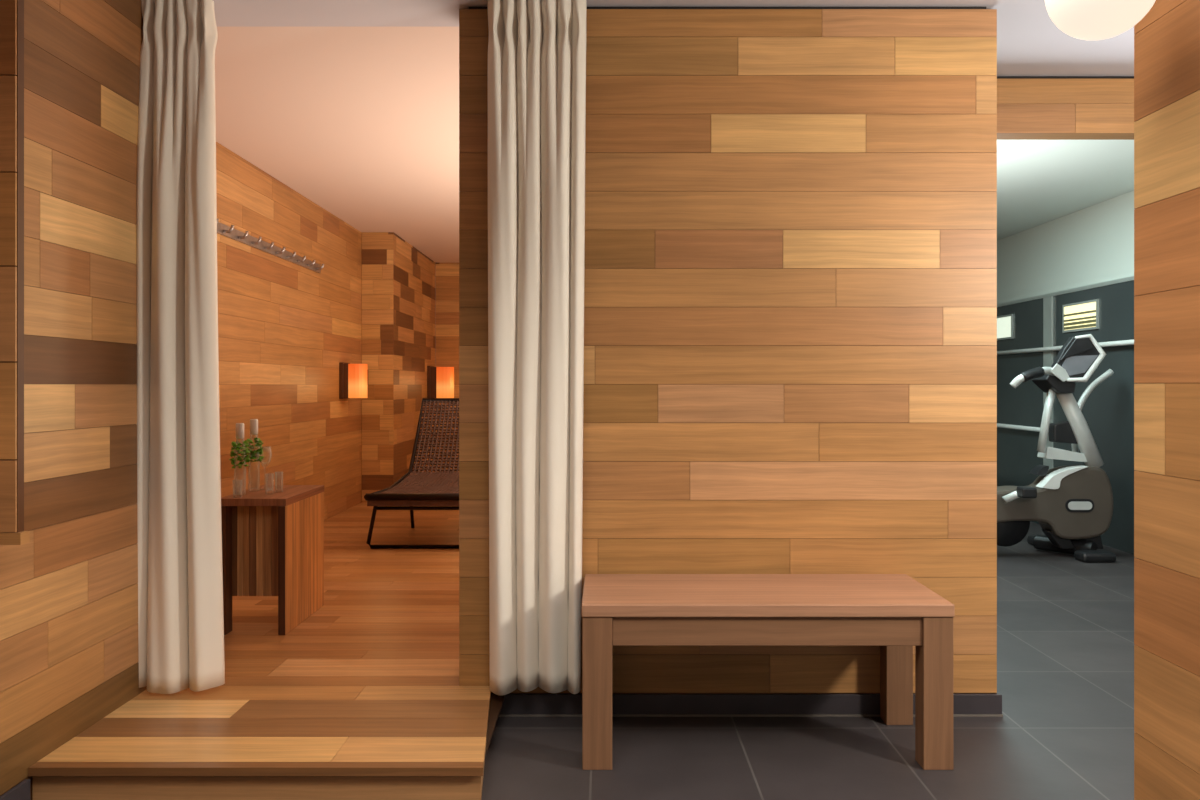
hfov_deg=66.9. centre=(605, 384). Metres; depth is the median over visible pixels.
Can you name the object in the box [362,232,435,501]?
wall pier
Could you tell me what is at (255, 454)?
plant
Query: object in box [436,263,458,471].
wall
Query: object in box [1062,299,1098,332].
window
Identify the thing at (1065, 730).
floor
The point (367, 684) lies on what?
floor
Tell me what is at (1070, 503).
exercise bike
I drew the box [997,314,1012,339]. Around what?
window
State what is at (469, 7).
trim
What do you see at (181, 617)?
curtain
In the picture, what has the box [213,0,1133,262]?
ceiling
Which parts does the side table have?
panel, panel, panel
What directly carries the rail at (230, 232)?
attached to the wall at (285, 328)
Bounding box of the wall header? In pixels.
[997,79,1133,139]
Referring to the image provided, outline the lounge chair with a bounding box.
[364,398,458,548]
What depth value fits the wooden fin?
2.16 m
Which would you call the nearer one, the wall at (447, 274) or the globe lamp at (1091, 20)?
the globe lamp at (1091, 20)
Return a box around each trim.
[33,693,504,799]
[469,7,985,8]
[499,714,1002,716]
[997,76,1133,78]
[997,276,1133,306]
[1043,296,1052,468]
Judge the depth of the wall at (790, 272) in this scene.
3.00 m
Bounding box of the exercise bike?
[996,334,1115,561]
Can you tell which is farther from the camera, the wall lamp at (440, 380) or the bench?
the wall lamp at (440, 380)
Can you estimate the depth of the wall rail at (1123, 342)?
6.82 m
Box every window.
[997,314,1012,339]
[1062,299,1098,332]
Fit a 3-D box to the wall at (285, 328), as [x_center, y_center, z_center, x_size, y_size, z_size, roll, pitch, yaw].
[-2.120,-0.102,6.440,0.100,2.383,6.520,0,0,0]
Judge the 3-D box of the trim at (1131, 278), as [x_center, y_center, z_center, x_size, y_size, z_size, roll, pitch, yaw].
[3.390,-0.685,7.145,0.020,0.025,6.690,0,0,0]
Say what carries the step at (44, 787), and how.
attached to the floor at (367, 684)
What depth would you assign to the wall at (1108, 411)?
6.37 m
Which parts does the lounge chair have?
frame, leg, seat rail, seat, backrest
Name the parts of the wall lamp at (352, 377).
lamp shade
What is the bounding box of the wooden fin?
[0,0,29,544]
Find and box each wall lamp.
[339,362,366,398]
[427,366,453,397]
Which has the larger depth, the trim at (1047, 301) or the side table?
the trim at (1047, 301)
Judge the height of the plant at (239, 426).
0.293 m
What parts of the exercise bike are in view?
lever, badge plate, swing arm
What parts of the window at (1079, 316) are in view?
pane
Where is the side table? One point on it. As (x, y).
(273, 540)
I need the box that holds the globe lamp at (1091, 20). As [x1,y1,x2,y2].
[1045,0,1155,40]
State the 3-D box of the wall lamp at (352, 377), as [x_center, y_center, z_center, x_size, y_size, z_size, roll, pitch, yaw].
[-1.974,-0.034,7.150,0.189,0.282,0.200,0,0,0]
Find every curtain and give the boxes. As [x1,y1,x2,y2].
[136,0,224,693]
[488,0,586,694]
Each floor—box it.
[28,502,490,775]
[481,521,1134,799]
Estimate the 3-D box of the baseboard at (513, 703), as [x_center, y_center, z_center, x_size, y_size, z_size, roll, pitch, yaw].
[0.460,1.051,3.084,1.685,0.064,0.192,0,0,0]
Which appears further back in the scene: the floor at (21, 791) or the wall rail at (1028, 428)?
the wall rail at (1028, 428)
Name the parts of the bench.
leg, seat, leg, leg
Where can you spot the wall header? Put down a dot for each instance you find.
(1027, 109)
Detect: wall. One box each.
[0,0,146,799]
[216,142,361,519]
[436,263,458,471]
[459,9,996,693]
[996,190,1133,303]
[996,280,1136,554]
[1134,0,1199,799]
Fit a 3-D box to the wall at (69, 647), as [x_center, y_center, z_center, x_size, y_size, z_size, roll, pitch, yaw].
[-1.560,-0.076,1.000,0.120,2.330,4.000,0,0,0]
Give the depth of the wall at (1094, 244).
6.65 m
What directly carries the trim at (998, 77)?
attached to the wall header
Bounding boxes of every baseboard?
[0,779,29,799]
[500,691,1001,713]
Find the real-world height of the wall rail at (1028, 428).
0.034 m
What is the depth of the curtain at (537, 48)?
2.92 m
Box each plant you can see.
[229,423,250,494]
[244,419,263,461]
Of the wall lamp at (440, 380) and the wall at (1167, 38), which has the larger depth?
the wall lamp at (440, 380)
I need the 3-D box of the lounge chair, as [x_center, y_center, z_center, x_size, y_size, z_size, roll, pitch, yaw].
[-0.860,0.545,6.086,1.212,0.896,1.216,0,0,0]
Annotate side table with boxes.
[221,485,323,634]
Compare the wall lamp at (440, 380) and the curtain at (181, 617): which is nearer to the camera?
the curtain at (181, 617)
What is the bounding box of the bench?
[582,574,954,769]
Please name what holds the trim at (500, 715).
attached to the wall at (790, 272)
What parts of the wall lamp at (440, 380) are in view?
lamp shade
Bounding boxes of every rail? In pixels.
[217,218,323,272]
[997,339,1133,354]
[997,423,1039,431]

